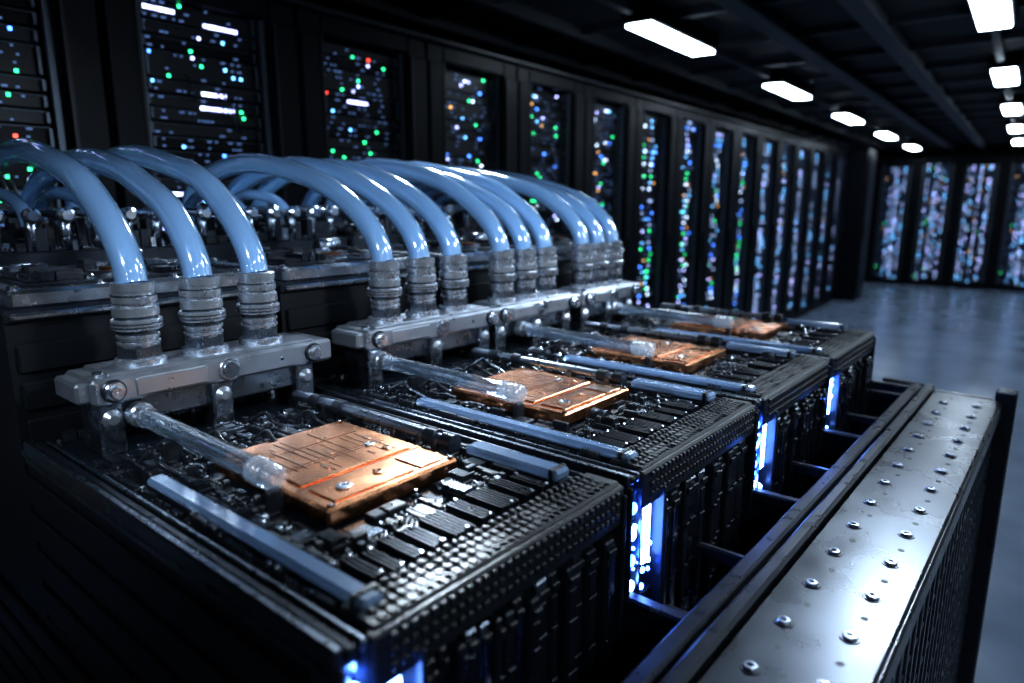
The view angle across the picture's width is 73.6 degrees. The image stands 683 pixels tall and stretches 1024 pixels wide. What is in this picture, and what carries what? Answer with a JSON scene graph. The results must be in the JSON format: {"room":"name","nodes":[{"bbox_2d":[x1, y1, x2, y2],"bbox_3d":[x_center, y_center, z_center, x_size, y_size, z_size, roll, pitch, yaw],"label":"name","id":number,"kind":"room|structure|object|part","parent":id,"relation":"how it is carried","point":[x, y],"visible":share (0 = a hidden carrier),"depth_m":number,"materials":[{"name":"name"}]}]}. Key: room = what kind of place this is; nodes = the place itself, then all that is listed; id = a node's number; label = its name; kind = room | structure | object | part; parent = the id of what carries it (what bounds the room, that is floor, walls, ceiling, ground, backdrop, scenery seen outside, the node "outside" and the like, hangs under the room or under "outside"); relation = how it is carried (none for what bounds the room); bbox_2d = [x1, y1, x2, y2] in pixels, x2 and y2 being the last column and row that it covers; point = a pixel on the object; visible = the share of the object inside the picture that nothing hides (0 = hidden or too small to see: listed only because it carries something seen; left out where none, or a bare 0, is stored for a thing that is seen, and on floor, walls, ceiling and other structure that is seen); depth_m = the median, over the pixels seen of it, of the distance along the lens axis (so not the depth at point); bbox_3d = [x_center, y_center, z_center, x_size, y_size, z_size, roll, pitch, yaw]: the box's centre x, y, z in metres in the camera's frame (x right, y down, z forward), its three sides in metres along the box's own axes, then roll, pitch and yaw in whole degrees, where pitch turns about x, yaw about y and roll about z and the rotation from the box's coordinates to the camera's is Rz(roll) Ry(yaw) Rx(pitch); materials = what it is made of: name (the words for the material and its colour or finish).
{"room":"data center","nodes":[
{"label":"data center","id":0,"kind":"room"},
{"bbox_2d":[305,0,1023,153],"bbox_3d":[4.060,-1.846,3.918,8.500,0.100,19.600,8,14,36],"label":"ceiling","id":1,"kind":"structure","parent":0,"point":[802,14],"depth_m":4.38,"materials":[{"name":"black metal"}]},
{"bbox_2d":[621,0,718,55],"bbox_3d":[0.887,-1.702,3.747,0.180,0.111,0.900,8,14,36],"label":"ceiling light","id":2,"kind":"object","parent":1,"relation":"attached to","point":[653,19],"depth_m":3.59,"materials":[{"name":"white plastic"}]},
{"bbox_2d":[761,69,814,99],"bbox_3d":[2.241,-2.068,5.532,0.180,0.111,0.900,8,14,36],"label":"ceiling light","id":3,"kind":"object","parent":1,"relation":"attached to","point":[784,82],"depth_m":5.33,"materials":[{"name":"white plastic"}]},
{"bbox_2d":[831,104,866,123],"bbox_3d":[3.630,-2.444,7.364,0.180,0.111,0.900,8,14,36],"label":"ceiling light","id":4,"kind":"object","parent":1,"relation":"attached to","point":[848,113],"depth_m":7.13,"materials":[{"name":"white plastic"}]},
{"bbox_2d":[873,125,899,138],"bbox_3d":[5.090,-2.840,9.291,0.180,0.111,0.900,8,14,36],"label":"ceiling light","id":5,"kind":"object","parent":1,"relation":"attached to","point":[887,132],"depth_m":9.00,"materials":[{"name":"white plastic"}]},
{"bbox_2d":[903,139,922,149],"bbox_3d":[6.641,-3.259,11.336,0.180,0.111,0.900,8,14,36],"label":"ceiling light","id":6,"kind":"object","parent":1,"relation":"attached to","point":[912,144],"depth_m":11.03,"materials":[{"name":"white plastic"}]},
{"bbox_2d":[966,0,1019,30],"bbox_3d":[2.244,-1.587,3.187,0.180,0.111,0.760,8,14,36],"label":"ceiling light","id":7,"kind":"object","parent":1,"relation":"attached to","point":[985,14],"depth_m":3.21,"materials":[{"name":"white plastic"}]},
{"bbox_2d":[988,52,1023,85],"bbox_3d":[3.526,-1.934,4.877,0.180,0.111,0.760,8,14,36],"label":"ceiling light","id":8,"kind":"object","parent":1,"relation":"attached to","point":[1009,72],"depth_m":4.63,"materials":[{"name":"white plastic"}]},
{"bbox_2d":[1000,93,1023,114],"bbox_3d":[4.837,-2.289,6.608,0.180,0.111,0.760,8,14,36],"label":"ceiling light","id":9,"kind":"object","parent":1,"relation":"attached to","point":[1016,105],"depth_m":6.35,"materials":[{"name":"white plastic"}]},
{"bbox_2d":[1006,118,1023,131],"bbox_3d":[6.179,-2.652,8.377,0.180,0.111,0.760,8,14,36],"label":"ceiling light","id":10,"kind":"object","parent":1,"relation":"attached to","point":[1018,126],"depth_m":8.12,"materials":[{"name":"white plastic"}]},
{"bbox_2d":[1011,134,1023,143],"bbox_3d":[7.610,-3.040,10.264,0.180,0.111,0.760,8,14,36],"label":"ceiling light","id":11,"kind":"object","parent":1,"relation":"attached to","point":[1015,140],"depth_m":10.00,"materials":[{"name":"white plastic"}]},
{"bbox_2d":[797,282,1023,682],"bbox_3d":[4.060,0.672,4.435,8.500,0.100,19.600,8,14,36],"label":"floor","id":12,"kind":"structure","parent":0,"point":[961,340],"depth_m":6.70,"materials":[{"name":"concrete"}]},
{"bbox_2d":[0,0,117,227],"bbox_3d":[-1.796,-0.051,2.190,1.045,2.220,0.690,8,14,36],"label":"rack","id":13,"kind":"object","parent":12,"relation":"on","point":[52,89],"visible":0.06,"depth_m":1.95,"materials":[{"name":"black metal"}]},
{"bbox_2d":[95,0,304,229],"bbox_3d":[-1.385,-0.163,2.733,1.045,2.220,0.690,8,14,36],"label":"rack","id":14,"kind":"object","parent":12,"relation":"on","point":[202,82],"visible":0.27,"depth_m":2.32,"materials":[{"name":"black metal"}]},
{"bbox_2d":[291,0,429,205],"bbox_3d":[-0.973,-0.274,3.276,1.045,2.220,0.690,8,14,36],"label":"rack","id":15,"kind":"object","parent":12,"relation":"on","point":[362,83],"visible":0.18,"depth_m":2.84,"materials":[{"name":"black metal"}]},
{"bbox_2d":[423,35,520,204],"bbox_3d":[-0.562,-0.386,3.818,1.045,2.220,0.690,8,14,36],"label":"rack","id":16,"kind":"object","parent":12,"relation":"on","point":[472,91],"visible":0.19,"depth_m":3.42,"materials":[{"name":"black metal"}]},
{"bbox_2d":[0,302,1018,682],"bbox_3d":[-0.012,0.546,1.805,2.062,1.204,2.065,8,14,36],"label":"chassis","id":17,"kind":"object","parent":12,"relation":"on","point":[880,570],"depth_m":0.94,"materials":[{"name":"black metal"}]},
{"bbox_2d":[0,186,242,619],"bbox_3d":[-0.918,0.029,1.454,0.802,0.703,0.434,9,15,39],"label":"module","id":18,"kind":"object","parent":17,"relation":"on","point":[56,275],"visible":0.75,"depth_m":1.13,"materials":[{"name":"black metal"}]},
{"bbox_2d":[54,270,330,455],"bbox_3d":[-0.509,0.016,1.147,0.126,0.250,0.427,9,15,39],"label":"coolant manifold","id":19,"kind":"object","parent":17,"relation":"on","point":[208,372],"visible":0.97,"depth_m":1.10,"materials":[{"name":"metal"}]},
{"bbox_2d":[0,138,148,283],"bbox_3d":[-0.896,-0.258,1.286,0.870,0.249,0.058,9,15,39],"label":"hose","id":20,"kind":"object","parent":19,"relation":"attached to","point":[120,245],"visible":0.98,"depth_m":1.08,"materials":[{"name":"blue"}]},
{"bbox_2d":[20,147,213,277],"bbox_3d":[-0.829,-0.268,1.367,0.869,0.237,0.062,9,15,39],"label":"hose","id":21,"kind":"object","parent":19,"relation":"attached to","point":[189,247],"visible":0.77,"depth_m":1.21,"materials":[{"name":"blue plastic"}]},
{"bbox_2d":[65,144,268,272],"bbox_3d":[-0.766,-0.292,1.446,0.877,0.251,0.066,9,15,39],"label":"hose","id":22,"kind":"object","parent":19,"relation":"attached to","point":[247,246],"visible":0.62,"depth_m":1.25,"materials":[{"name":"blue"}]},
{"bbox_2d":[142,189,436,390],"bbox_3d":[-0.624,-0.043,1.802,0.802,0.703,0.434,9,15,39],"label":"module","id":23,"kind":"object","parent":17,"relation":"on","point":[321,280],"visible":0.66,"depth_m":1.52,"materials":[{"name":"black metal"}]},
{"bbox_3d":[-0.299,0.289,0.983,0.802,0.369,0.446,9,15,39],"label":"server blade","id":24,"kind":"part","parent":17,"relation":"part of","materials":[{"name":"black metal"}]},
{"bbox_2d":[215,420,456,527],"bbox_3d":[-0.241,0.169,0.938,0.261,0.033,0.212,9,15,39],"label":"plate","id":25,"kind":"object","parent":17,"relation":"on","point":[338,472],"visible":0.94,"depth_m":0.90,"materials":[{"name":"brown metal"}]},
{"bbox_2d":[298,194,533,351],"bbox_3d":[-0.334,-0.114,2.146,0.802,0.704,0.434,9,15,39],"label":"module","id":26,"kind":"object","parent":17,"relation":"on","point":[476,246],"visible":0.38,"depth_m":1.93,"materials":[{"name":"black metal"}]},
{"bbox_2d":[331,254,500,387],"bbox_3d":[-0.194,-0.061,1.519,0.126,0.250,0.427,9,15,39],"label":"coolant manifold","id":27,"kind":"object","parent":17,"relation":"on","point":[425,330],"visible":1,"depth_m":1.48,"materials":[{"name":"metal"}]},
{"bbox_2d":[182,153,393,261],"bbox_3d":[-0.586,-0.331,1.654,0.870,0.244,0.050,9,15,39],"label":"hose","id":28,"kind":"object","parent":27,"relation":"attached to","point":[377,241],"visible":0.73,"depth_m":1.50,"materials":[{"name":"blue"}]},
{"bbox_2d":[226,156,429,257],"bbox_3d":[-0.518,-0.347,1.734,0.867,0.242,0.050,9,15,39],"label":"hose","id":29,"kind":"object","parent":27,"relation":"attached to","point":[414,239],"visible":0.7,"depth_m":1.55,"materials":[{"name":"blue"}]},
{"bbox_2d":[251,158,461,255],"bbox_3d":[-0.453,-0.363,1.812,0.869,0.243,0.054,9,15,39],"label":"hose","id":30,"kind":"object","parent":27,"relation":"attached to","point":[432,214],"visible":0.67,"depth_m":1.62,"materials":[{"name":"blue"}]},
{"bbox_2d":[471,247,579,351],"bbox_3d":[0.038,-0.117,1.794,0.126,0.250,0.376,9,15,39],"label":"coolant manifold","id":31,"kind":"object","parent":17,"relation":"on","point":[523,286],"visible":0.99,"depth_m":1.76,"materials":[{"name":"metal"}]},
{"bbox_2d":[301,158,509,250],"bbox_3d":[-0.342,-0.393,1.941,0.869,0.250,0.055,9,15,39],"label":"hose","id":32,"kind":"object","parent":31,"relation":"attached to","point":[495,233],"visible":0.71,"depth_m":1.77,"materials":[{"name":"blue"}]},
{"bbox_2d":[324,169,531,248],"bbox_3d":[-0.285,-0.401,2.012,0.869,0.237,0.055,9,15,39],"label":"hose","id":33,"kind":"object","parent":31,"relation":"attached to","point":[519,234],"visible":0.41,"depth_m":1.78,"materials":[{"name":"blue plastic"}]},
{"bbox_2d":[407,161,552,247],"bbox_3d":[-0.238,-0.420,2.071,0.877,0.251,0.062,9,15,39],"label":"hose","id":34,"kind":"object","parent":31,"relation":"attached to","point":[534,222],"visible":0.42,"depth_m":1.86,"materials":[{"name":"blue"}]},
{"bbox_2d":[434,194,622,288],"bbox_3d":[-0.054,-0.182,2.480,0.819,0.703,0.475,8,14,36],"label":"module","id":35,"kind":"object","parent":17,"relation":"on","point":[464,223],"visible":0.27,"depth_m":2.25,"materials":[{"name":"black metal"}]},
{"bbox_3d":[-0.004,0.217,1.331,0.802,0.369,0.446,9,15,39],"label":"server blade","id":36,"kind":"part","parent":17,"relation":"part of","materials":[{"name":"black metal"}]},
{"bbox_2d":[452,366,628,424],"bbox_3d":[0.053,0.098,1.286,0.261,0.033,0.212,9,15,39],"label":"plate","id":37,"kind":"object","parent":17,"relation":"on","point":[546,396],"visible":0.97,"depth_m":1.24,"materials":[{"name":"brown metal"}]},
{"bbox_2d":[557,241,639,331],"bbox_3d":[0.263,-0.172,2.061,0.126,0.250,0.342,9,15,39],"label":"coolant manifold","id":38,"kind":"object","parent":17,"relation":"on","point":[596,268],"visible":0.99,"depth_m":2.02,"materials":[{"name":"metal"}]},
{"bbox_2d":[407,166,589,243],"bbox_3d":[-0.120,-0.446,2.212,0.877,0.244,0.056,9,15,39],"label":"hose","id":39,"kind":"object","parent":38,"relation":"on","point":[553,202],"visible":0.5,"depth_m":2.01,"materials":[{"name":"blue"}]},
{"bbox_2d":[416,170,604,242],"bbox_3d":[-0.068,-0.453,2.270,0.870,0.235,0.064,9,15,39],"label":"hose","id":40,"kind":"object","parent":38,"relation":"attached to","point":[594,229],"visible":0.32,"depth_m":2.04,"materials":[{"name":"blue"}]},
{"bbox_2d":[425,170,619,241],"bbox_3d":[-0.015,-0.466,2.333,0.872,0.236,0.059,9,15,39],"label":"hose","id":41,"kind":"object","parent":38,"relation":"attached to","point":[610,231],"visible":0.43,"depth_m":2.11,"materials":[{"name":"blue"}]},
{"bbox_3d":[0.286,0.147,1.675,0.802,0.369,0.446,9,15,39],"label":"server blade","id":42,"kind":"part","parent":17,"relation":"part of","materials":[{"name":"black metal"}]},
{"bbox_2d":[586,334,725,373],"bbox_3d":[0.343,0.027,1.630,0.261,0.033,0.212,9,15,39],"label":"plate","id":43,"kind":"object","parent":17,"relation":"on","point":[672,356],"visible":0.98,"depth_m":1.58,"materials":[{"name":"brown metal"}]},
{"bbox_2d":[671,313,787,340],"bbox_3d":[0.624,-0.041,1.963,0.261,0.033,0.212,9,15,39],"label":"plate","id":44,"kind":"object","parent":17,"relation":"on","point":[749,328],"visible":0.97,"depth_m":1.92,"materials":[{"name":"brown metal"}]},
{"bbox_3d":[0.567,0.078,2.008,0.802,0.369,0.446,9,15,39],"label":"server blade","id":45,"kind":"part","parent":17,"relation":"part of","materials":[{"name":"black metal"}]},
{"bbox_3d":[0.616,0.287,1.113,0.147,0.019,1.802,9,15,39],"label":"mounting rail plate","id":46,"kind":"part","parent":17,"relation":"part of","materials":[{"name":"metal"}]},
{"bbox_2d":[515,60,588,234],"bbox_3d":[-0.151,-0.497,4.361,1.045,2.220,0.690,8,14,36],"label":"rack","id":47,"kind":"object","parent":12,"relation":"on","point":[550,102],"visible":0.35,"depth_m":4.00,"materials":[{"name":"black metal"}]},
{"bbox_2d":[583,79,639,280],"bbox_3d":[0.261,-0.608,4.904,1.045,2.220,0.690,8,14,36],"label":"rack","id":48,"kind":"object","parent":12,"relation":"on","point":[609,111],"visible":0.27,"depth_m":4.62,"materials":[{"name":"black metal"}]},
{"bbox_2d":[631,93,680,311],"bbox_3d":[0.672,-0.720,5.446,1.045,2.220,0.690,8,14,36],"label":"rack","id":49,"kind":"object","parent":12,"relation":"on","point":[656,120],"visible":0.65,"depth_m":5.20,"materials":[{"name":"black metal"}]},
{"bbox_2d":[669,105,713,311],"bbox_3d":[1.084,-0.831,5.989,1.045,2.220,0.690,8,14,36],"label":"rack","id":50,"kind":"object","parent":12,"relation":"on","point":[693,124],"visible":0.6,"depth_m":5.75,"materials":[{"name":"black metal"}]},
{"bbox_2d":[701,114,740,315],"bbox_3d":[1.495,-0.943,6.532,1.045,2.220,0.690,8,14,36],"label":"rack","id":51,"kind":"object","parent":12,"relation":"on","point":[723,133],"visible":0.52,"depth_m":6.31,"materials":[{"name":"black metal"}]},
{"bbox_2d":[727,121,763,317],"bbox_3d":[1.906,-1.054,7.074,1.045,2.220,0.690,8,14,36],"label":"rack","id":52,"kind":"object","parent":12,"relation":"on","point":[749,140],"visible":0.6,"depth_m":6.87,"materials":[{"name":"black metal"}]},
{"bbox_2d":[749,128,783,319],"bbox_3d":[2.318,-1.165,7.617,1.045,2.220,0.690,8,14,36],"label":"rack","id":53,"kind":"object","parent":12,"relation":"on","point":[765,224],"visible":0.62,"depth_m":7.43,"materials":[{"name":"black metal"}]},
{"bbox_2d":[768,133,800,322],"bbox_3d":[2.729,-1.277,8.159,1.045,2.220,0.690,8,14,36],"label":"rack","id":54,"kind":"object","parent":12,"relation":"on","point":[789,148],"visible":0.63,"depth_m":7.98,"materials":[{"name":"black metal"}]},
{"bbox_2d":[783,138,815,322],"bbox_3d":[3.141,-1.388,8.702,1.045,2.220,0.690,8,14,36],"label":"rack","id":55,"kind":"object","parent":12,"relation":"on","point":[805,152],"visible":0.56,"depth_m":8.54,"materials":[{"name":"black metal"}]},
{"bbox_2d":[798,142,828,317],"bbox_3d":[3.552,-1.500,9.245,1.045,2.220,0.690,8,14,36],"label":"rack","id":56,"kind":"object","parent":12,"relation":"on","point":[819,149],"visible":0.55,"depth_m":9.09,"materials":[{"name":"black metal"}]},
{"bbox_2d":[811,146,839,310],"bbox_3d":[3.963,-1.611,9.787,1.045,2.220,0.690,8,14,36],"label":"rack","id":57,"kind":"object","parent":12,"relation":"on","point":[831,152],"visible":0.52,"depth_m":9.63,"materials":[{"name":"black metal"}]},
{"bbox_2d":[823,149,849,304],"bbox_3d":[4.375,-1.722,10.330,1.045,2.220,0.690,8,14,36],"label":"rack","id":58,"kind":"object","parent":12,"relation":"on","point":[842,162],"visible":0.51,"depth_m":10.18,"materials":[{"name":"black metal"}]},
{"bbox_2d":[834,148,875,301],"bbox_3d":[4.877,-1.830,10.754,1.330,2.260,0.590,8,14,36],"label":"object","id":59,"kind":"object","parent":12,"relation":"on","point":[861,166],"visible":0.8,"depth_m":10.25,"materials":[{"name":"black metal"}]},
{"bbox_2d":[864,161,878,281],"bbox_3d":[6.691,-2.320,13.242,0.690,2.220,1.045,8,14,36],"label":"rack","id":60,"kind":"object","parent":12,"relation":"on","point":[874,187],"visible":0.02,"depth_m":12.67,"materials":[{"name":"black metal"}]},
{"bbox_2d":[866,159,919,284],"bbox_3d":[7.205,-2.243,12.868,0.690,2.220,1.045,8,14,36],"label":"rack","id":61,"kind":"object","parent":12,"relation":"on","point":[896,180],"visible":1,"depth_m":12.52,"materials":[{"name":"black metal"}]},
{"bbox_2d":[905,158,961,286],"bbox_3d":[7.719,-2.167,12.494,0.690,2.220,1.045,8,14,36],"label":"rack","id":62,"kind":"object","parent":12,"relation":"on","point":[937,179],"visible":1,"depth_m":12.15,"materials":[{"name":"black metal"}]},
{"bbox_2d":[944,157,1008,289],"bbox_3d":[8.233,-2.090,12.120,0.690,2.220,1.045,8,14,36],"label":"rack","id":63,"kind":"object","parent":12,"relation":"on","point":[979,192],"visible":0.99,"depth_m":11.77,"materials":[{"name":"black metal"}]},
{"bbox_2d":[989,156,1023,291],"bbox_3d":[8.746,-2.013,11.746,0.690,2.220,1.045,8,14,36],"label":"rack","id":64,"kind":"object","parent":12,"relation":"on","point":[1007,274],"visible":0.98,"depth_m":11.51,"materials":[{"name":"black metal"}]},
{"bbox_2d":[876,146,1023,160],"bbox_3d":[9.933,-2.177,11.923,8.500,2.470,0.100,8,14,36],"label":"wall","id":65,"kind":"structure","parent":0,"point":[1001,151],"depth_m":12.88,"materials":[{"name":"black"}]}
]}

